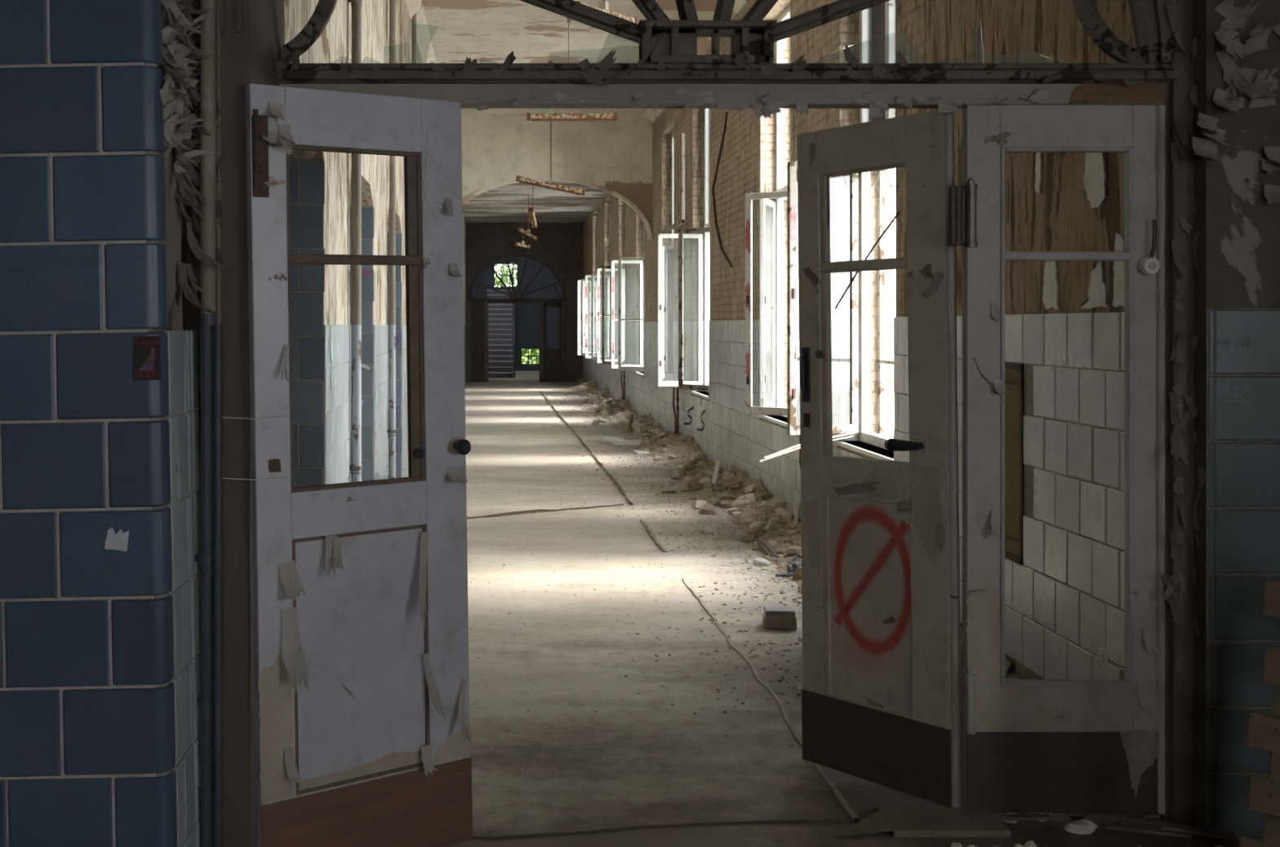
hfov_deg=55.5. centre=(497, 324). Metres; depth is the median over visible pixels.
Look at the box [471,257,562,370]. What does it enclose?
wall
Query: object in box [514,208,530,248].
strip light
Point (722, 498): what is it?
lump
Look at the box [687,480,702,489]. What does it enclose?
lump
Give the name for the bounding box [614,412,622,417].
lump
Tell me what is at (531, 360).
leafy tree
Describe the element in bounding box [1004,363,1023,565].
wall niche
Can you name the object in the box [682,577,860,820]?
floor crack
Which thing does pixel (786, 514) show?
lump
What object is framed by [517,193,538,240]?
strip light
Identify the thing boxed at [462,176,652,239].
trim
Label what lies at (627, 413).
lump
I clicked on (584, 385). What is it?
rubble
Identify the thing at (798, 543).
lump
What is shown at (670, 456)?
lump
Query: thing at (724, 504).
lump
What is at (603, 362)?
window
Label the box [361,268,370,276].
spray mark
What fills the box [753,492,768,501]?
lump
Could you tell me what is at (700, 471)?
lump
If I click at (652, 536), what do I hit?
floor crack
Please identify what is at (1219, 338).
scribble
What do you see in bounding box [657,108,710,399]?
window
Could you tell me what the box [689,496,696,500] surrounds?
lump
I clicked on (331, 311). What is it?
spray mark
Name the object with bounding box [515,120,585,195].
strip light
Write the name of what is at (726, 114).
hanging cable
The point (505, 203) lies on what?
ceiling
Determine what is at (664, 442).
lump
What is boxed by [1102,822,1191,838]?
wooden lath
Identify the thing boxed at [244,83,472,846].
door leaf
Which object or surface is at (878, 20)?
window
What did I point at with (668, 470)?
lump
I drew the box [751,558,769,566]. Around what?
lump
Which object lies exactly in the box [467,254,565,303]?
fanlight
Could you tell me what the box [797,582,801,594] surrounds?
lump
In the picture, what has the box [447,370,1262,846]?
floor
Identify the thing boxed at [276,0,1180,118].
fanlight
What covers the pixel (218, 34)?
pipe
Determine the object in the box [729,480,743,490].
lump
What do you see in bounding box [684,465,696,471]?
lump
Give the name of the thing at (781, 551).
lump
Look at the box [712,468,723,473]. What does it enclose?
lump
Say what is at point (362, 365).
spray mark
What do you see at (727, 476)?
lump
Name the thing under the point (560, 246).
wall
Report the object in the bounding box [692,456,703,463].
lump
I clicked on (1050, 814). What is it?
lump
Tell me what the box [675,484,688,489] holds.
lump
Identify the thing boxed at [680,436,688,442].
lump
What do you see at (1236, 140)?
wall
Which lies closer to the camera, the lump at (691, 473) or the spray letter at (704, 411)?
the lump at (691, 473)
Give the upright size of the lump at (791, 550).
0.089 m
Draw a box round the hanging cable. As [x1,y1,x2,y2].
[711,111,732,266]
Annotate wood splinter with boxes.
[759,435,852,462]
[763,432,853,458]
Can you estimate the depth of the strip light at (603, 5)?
8.99 m
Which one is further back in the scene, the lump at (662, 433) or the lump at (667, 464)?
the lump at (662, 433)
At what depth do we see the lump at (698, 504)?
10.57 m
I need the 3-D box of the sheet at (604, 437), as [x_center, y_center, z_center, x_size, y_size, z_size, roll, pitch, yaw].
[1.600,1.603,16.719,0.312,0.023,0.578,0,1,6]
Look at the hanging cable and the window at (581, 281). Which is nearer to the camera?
the hanging cable
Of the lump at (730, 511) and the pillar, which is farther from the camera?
the lump at (730, 511)
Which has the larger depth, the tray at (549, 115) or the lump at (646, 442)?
the lump at (646, 442)
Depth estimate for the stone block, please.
6.40 m
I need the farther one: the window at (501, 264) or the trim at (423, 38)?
the window at (501, 264)
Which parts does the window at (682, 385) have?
sash, sash, frame, pane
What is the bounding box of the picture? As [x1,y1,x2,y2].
[138,345,155,370]
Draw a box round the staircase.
[487,262,515,377]
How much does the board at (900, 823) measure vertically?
0.022 m
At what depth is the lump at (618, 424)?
18.94 m
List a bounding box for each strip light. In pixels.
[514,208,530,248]
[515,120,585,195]
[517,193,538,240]
[526,61,617,120]
[528,185,537,227]
[575,0,638,23]
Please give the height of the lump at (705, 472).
0.069 m
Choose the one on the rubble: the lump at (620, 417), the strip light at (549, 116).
the lump at (620, 417)
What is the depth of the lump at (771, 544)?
8.63 m
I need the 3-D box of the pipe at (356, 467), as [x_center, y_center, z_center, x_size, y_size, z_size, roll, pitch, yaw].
[-0.868,-0.830,7.320,0.091,4.899,0.073,0,0,0]
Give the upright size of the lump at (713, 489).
0.065 m
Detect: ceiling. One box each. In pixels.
[422,0,717,115]
[462,180,608,222]
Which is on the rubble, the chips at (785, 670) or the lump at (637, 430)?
the lump at (637, 430)
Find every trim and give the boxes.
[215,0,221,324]
[219,0,284,846]
[403,0,748,124]
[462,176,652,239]
[1155,0,1201,825]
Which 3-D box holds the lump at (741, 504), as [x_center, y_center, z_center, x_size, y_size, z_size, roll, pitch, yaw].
[2.124,1.565,10.477,0.132,0.095,0.145,0,0,-44]
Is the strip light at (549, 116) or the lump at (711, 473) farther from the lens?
the strip light at (549, 116)
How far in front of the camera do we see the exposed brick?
3.16 m
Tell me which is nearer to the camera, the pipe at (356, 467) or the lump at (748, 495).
the pipe at (356, 467)
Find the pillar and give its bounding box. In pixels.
[0,0,227,846]
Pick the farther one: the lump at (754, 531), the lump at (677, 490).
the lump at (677, 490)
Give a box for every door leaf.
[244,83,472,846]
[796,104,1164,814]
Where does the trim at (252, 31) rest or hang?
attached to the wall at (1236, 140)
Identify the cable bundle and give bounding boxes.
[786,560,801,573]
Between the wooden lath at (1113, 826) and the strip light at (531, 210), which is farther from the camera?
the strip light at (531, 210)
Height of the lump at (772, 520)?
0.082 m
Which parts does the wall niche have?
panel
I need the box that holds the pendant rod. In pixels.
[566,17,571,62]
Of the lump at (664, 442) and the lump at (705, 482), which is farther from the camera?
the lump at (664, 442)
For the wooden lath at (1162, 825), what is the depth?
3.76 m
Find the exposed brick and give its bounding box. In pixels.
[1239,580,1279,846]
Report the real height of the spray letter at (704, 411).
0.294 m
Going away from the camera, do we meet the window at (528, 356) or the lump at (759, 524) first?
the lump at (759, 524)
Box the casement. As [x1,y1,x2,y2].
[661,133,684,234]
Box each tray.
[517,241,528,248]
[518,176,582,193]
[519,228,536,239]
[528,212,536,226]
[530,108,613,119]
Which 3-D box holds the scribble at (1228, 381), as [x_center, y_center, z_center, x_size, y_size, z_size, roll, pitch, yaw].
[2.306,0.211,3.786,0.113,0.067,0.001,0,0,0]
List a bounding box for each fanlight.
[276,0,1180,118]
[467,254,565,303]
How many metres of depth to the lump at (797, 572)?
7.61 m
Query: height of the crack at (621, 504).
0.027 m
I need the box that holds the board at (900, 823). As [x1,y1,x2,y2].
[831,808,1010,837]
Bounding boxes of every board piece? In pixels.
[627,414,633,431]
[662,488,698,493]
[711,460,720,484]
[756,541,773,556]
[792,501,800,525]
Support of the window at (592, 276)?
in the wall at (1064, 320)
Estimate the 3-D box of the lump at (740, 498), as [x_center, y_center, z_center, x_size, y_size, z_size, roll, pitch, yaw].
[2.203,1.542,10.654,0.115,0.081,0.145,0,0,-44]
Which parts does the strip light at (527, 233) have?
rod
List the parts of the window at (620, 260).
sash, sash, frame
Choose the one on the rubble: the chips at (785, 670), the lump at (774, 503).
the lump at (774, 503)
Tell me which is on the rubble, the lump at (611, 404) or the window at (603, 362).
the lump at (611, 404)
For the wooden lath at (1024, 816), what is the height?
0.020 m
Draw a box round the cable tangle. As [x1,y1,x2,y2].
[759,540,801,577]
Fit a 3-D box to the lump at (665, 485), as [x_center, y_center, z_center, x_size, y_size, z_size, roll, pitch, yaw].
[1.681,1.610,12.043,0.051,0.047,0.056,0,0,-25]
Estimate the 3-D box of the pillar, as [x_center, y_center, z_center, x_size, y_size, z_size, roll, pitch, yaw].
[-1.915,-0.650,3.540,2.407,4.698,0.879,-1,0,0]
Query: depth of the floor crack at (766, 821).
3.88 m
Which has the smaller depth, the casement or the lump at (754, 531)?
the lump at (754, 531)
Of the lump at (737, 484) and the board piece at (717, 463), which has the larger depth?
the board piece at (717, 463)
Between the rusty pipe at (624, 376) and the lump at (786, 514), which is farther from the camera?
the rusty pipe at (624, 376)
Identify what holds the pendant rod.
hanging from the ceiling at (490, 29)
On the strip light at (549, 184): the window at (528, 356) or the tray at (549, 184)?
the tray at (549, 184)
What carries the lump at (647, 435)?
on the rubble
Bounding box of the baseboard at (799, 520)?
[635,413,962,629]
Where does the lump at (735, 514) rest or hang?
on the rubble
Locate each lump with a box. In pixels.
[591,420,599,425]
[592,400,599,404]
[598,418,606,422]
[599,409,608,415]
[608,403,616,408]
[612,421,623,427]
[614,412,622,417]
[618,416,626,420]
[623,411,634,417]
[633,422,647,431]
[634,428,646,434]
[641,433,650,437]
[644,440,651,444]
[653,455,663,461]
[654,429,665,435]
[659,431,666,436]
[661,439,673,445]
[662,462,671,466]
[662,483,669,487]
[664,468,673,473]
[667,454,675,459]
[671,470,684,479]
[671,486,684,493]
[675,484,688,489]
[677,465,685,471]
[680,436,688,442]
[681,475,695,483]
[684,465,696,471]
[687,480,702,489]
[688,457,701,462]
[688,470,696,475]
[689,451,704,457]
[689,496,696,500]
[691,500,706,509]
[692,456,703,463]
[694,474,702,479]
[695,467,704,475]
[697,477,713,487]
[698,503,716,515]
[700,526,714,535]
[702,469,712,475]
[708,471,713,477]
[709,499,720,506]
[711,487,723,492]
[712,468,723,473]
[719,496,728,500]
[719,500,733,508]
[720,485,728,491]
[721,471,734,480]
[727,508,739,514]
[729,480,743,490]
[731,499,750,508]
[731,511,742,517]
[737,495,744,500]
[741,533,759,542]
[743,493,754,499]
[744,516,753,524]
[746,484,757,493]
[746,496,755,502]
[746,526,767,537]
[748,521,770,528]
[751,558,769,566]
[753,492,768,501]
[763,496,786,510]
[764,522,777,532]
[766,540,777,547]
[768,517,780,524]
[774,507,782,513]
[775,548,786,554]
[776,508,793,519]
[786,546,801,555]
[787,530,796,537]
[792,565,801,578]
[795,539,801,547]
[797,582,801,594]
[1003,813,1018,823]
[1026,813,1051,822]
[1064,819,1097,835]
[1068,816,1085,820]
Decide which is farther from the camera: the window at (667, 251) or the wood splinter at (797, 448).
the window at (667, 251)
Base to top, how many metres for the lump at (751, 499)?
0.084 m
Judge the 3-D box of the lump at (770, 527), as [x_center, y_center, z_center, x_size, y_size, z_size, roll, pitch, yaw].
[2.076,1.560,9.158,0.112,0.104,0.098,0,0,-20]
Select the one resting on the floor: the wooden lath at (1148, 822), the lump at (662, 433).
the wooden lath at (1148, 822)
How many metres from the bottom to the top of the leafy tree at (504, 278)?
6.679 m
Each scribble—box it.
[1213,337,1251,350]
[1213,381,1249,402]
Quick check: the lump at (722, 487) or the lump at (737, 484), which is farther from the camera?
the lump at (722, 487)
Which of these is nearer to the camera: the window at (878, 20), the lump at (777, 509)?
the window at (878, 20)
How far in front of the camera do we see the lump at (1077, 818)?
3.93 m
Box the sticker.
[133,336,160,380]
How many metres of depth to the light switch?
3.87 m
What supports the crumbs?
on the floor
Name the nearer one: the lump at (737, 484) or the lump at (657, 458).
the lump at (737, 484)
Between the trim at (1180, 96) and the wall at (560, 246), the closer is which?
the trim at (1180, 96)
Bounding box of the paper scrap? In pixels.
[104,527,128,551]
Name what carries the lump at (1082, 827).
on the floor
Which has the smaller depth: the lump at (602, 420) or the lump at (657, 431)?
the lump at (657, 431)
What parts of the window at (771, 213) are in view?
pane, sash, sash, pane, frame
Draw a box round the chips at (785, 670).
[467,384,1017,796]
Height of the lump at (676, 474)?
0.124 m
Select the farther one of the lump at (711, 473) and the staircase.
the staircase
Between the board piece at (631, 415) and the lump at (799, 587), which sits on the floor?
the board piece at (631, 415)
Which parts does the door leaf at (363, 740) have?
rail, rail, rail, panel moulding, panel, door knob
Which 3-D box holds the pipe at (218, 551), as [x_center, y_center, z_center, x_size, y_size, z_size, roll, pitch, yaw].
[-0.783,0.810,3.370,0.025,1.620,0.024,0,0,0]
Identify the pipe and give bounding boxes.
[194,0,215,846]
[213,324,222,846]
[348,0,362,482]
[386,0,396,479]
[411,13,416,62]
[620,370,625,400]
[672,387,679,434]
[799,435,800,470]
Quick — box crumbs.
[950,840,1239,846]
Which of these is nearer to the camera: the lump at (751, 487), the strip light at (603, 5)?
the strip light at (603, 5)
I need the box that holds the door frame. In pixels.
[466,300,565,382]
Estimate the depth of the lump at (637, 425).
17.88 m
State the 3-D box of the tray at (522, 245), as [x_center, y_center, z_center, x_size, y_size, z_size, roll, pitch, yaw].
[0.615,-1.999,30.000,0.360,0.162,0.187,0,0,0]
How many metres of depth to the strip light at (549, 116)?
14.96 m
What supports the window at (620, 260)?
in the wall at (1064, 320)
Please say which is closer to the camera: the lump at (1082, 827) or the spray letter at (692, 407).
the lump at (1082, 827)
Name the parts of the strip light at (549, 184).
rod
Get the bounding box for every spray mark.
[330,311,333,389]
[351,364,370,369]
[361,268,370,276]
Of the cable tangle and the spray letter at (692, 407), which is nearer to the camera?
the cable tangle
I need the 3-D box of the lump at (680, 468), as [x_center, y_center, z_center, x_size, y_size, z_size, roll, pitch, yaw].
[2.038,1.603,13.362,0.096,0.092,0.128,0,0,10]
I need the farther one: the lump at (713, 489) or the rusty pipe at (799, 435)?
the lump at (713, 489)
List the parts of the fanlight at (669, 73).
transom rail, transom moulding, arch frame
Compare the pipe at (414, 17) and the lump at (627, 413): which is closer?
the pipe at (414, 17)
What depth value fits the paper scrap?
3.11 m
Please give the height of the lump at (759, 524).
0.096 m
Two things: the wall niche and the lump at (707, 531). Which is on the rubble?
the lump at (707, 531)
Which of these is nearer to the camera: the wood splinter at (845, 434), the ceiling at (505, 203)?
the wood splinter at (845, 434)
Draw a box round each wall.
[284,0,466,487]
[461,115,652,241]
[466,222,583,382]
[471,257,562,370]
[582,0,1136,679]
[1128,0,1279,839]
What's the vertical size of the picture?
0.066 m
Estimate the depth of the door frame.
34.08 m
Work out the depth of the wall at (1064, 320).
6.25 m
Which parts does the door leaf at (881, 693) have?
pull handle, lock plate, bolt knob, rail, rail, panel moulding, rail, panel, door handle, handle plate, plate, spring hinge, spring hinge, door panel, rail, rail, rail, edge moulding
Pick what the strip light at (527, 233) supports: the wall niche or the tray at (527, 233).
the tray at (527, 233)
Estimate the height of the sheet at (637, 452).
0.023 m
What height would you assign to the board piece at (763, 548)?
0.055 m
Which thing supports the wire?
attached to the pipe at (218, 551)
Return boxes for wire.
[222,415,286,480]
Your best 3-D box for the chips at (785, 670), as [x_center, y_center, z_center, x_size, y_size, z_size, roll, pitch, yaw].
[0.890,1.490,16.525,2.975,0.289,24.966,0,0,0]
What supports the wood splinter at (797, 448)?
attached to the window at (878, 20)
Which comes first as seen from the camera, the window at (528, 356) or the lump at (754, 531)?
the lump at (754, 531)
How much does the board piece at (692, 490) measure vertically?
0.031 m
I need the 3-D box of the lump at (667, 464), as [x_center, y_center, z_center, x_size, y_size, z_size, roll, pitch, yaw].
[1.938,1.609,13.789,0.103,0.075,0.090,0,0,30]
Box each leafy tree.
[494,264,539,364]
[521,348,539,364]
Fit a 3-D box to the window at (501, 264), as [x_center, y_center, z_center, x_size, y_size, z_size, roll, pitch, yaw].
[0.275,-1.740,42.510,0.850,0.880,0.060,0,0,0]
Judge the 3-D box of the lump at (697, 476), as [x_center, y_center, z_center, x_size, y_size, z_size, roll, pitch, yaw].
[2.108,1.595,12.626,0.084,0.058,0.103,0,0,31]
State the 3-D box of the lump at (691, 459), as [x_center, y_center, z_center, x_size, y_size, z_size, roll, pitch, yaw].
[2.254,1.546,13.735,0.158,0.086,0.166,0,0,-36]
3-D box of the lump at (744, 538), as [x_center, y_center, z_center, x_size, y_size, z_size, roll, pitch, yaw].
[1.880,1.601,8.981,0.136,0.082,0.095,0,0,-2]
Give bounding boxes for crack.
[466,503,623,519]
[472,820,860,839]
[540,391,631,505]
[640,519,669,552]
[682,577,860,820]
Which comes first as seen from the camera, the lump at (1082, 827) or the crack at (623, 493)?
the lump at (1082, 827)
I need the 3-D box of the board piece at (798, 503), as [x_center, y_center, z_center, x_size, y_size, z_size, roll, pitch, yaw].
[2.295,1.465,9.248,0.030,0.214,0.085,0,0,45]
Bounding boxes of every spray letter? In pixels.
[684,406,693,425]
[697,409,705,431]
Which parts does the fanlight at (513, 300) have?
transom rail, transom moulding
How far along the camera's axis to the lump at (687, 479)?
12.32 m
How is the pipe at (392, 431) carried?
attached to the wall at (320, 183)
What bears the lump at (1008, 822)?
on the floor
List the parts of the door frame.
post, post, post, panel, post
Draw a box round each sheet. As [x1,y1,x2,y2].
[601,436,624,443]
[604,439,643,447]
[632,450,649,454]
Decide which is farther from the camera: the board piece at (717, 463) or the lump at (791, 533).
the board piece at (717, 463)
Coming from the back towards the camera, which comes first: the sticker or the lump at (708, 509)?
the lump at (708, 509)
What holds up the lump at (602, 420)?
on the rubble
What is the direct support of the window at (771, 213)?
in the wall at (1064, 320)
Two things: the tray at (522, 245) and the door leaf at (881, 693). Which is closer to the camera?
the door leaf at (881, 693)
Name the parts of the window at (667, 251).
sash, pane, sash, pane, frame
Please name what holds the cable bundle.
on the rubble
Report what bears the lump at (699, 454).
on the rubble
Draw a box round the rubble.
[568,375,1010,672]
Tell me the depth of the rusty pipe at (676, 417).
15.74 m
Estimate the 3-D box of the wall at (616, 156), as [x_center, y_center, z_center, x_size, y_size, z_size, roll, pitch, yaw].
[0.750,-2.305,19.025,3.320,1.950,0.450,0,0,0]
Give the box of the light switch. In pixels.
[1137,219,1159,275]
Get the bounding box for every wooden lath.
[1000,813,1053,821]
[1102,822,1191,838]
[1136,818,1203,828]
[1155,821,1238,842]
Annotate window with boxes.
[493,262,517,288]
[520,347,539,364]
[577,279,596,355]
[585,273,609,359]
[596,266,625,364]
[610,224,644,376]
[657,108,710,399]
[662,133,673,381]
[744,4,790,426]
[786,0,895,460]
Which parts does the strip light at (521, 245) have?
rod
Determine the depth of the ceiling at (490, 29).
13.61 m
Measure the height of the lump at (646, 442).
0.075 m
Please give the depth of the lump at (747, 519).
9.68 m
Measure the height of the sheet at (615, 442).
0.023 m
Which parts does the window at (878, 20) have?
sash, frame, pane, sash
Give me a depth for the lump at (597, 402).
24.44 m
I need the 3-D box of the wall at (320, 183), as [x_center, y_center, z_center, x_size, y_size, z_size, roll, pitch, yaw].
[-1.598,-0.830,19.125,1.405,4.900,30.350,0,0,0]
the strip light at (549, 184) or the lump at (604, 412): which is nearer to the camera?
the strip light at (549, 184)
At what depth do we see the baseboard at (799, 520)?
6.22 m
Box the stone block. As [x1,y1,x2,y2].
[762,605,796,630]
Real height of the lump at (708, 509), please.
0.123 m
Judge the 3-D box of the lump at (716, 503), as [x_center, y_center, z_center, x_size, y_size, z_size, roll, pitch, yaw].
[1.930,1.602,10.770,0.088,0.077,0.122,0,0,40]
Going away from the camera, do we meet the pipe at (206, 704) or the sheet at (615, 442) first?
the pipe at (206, 704)

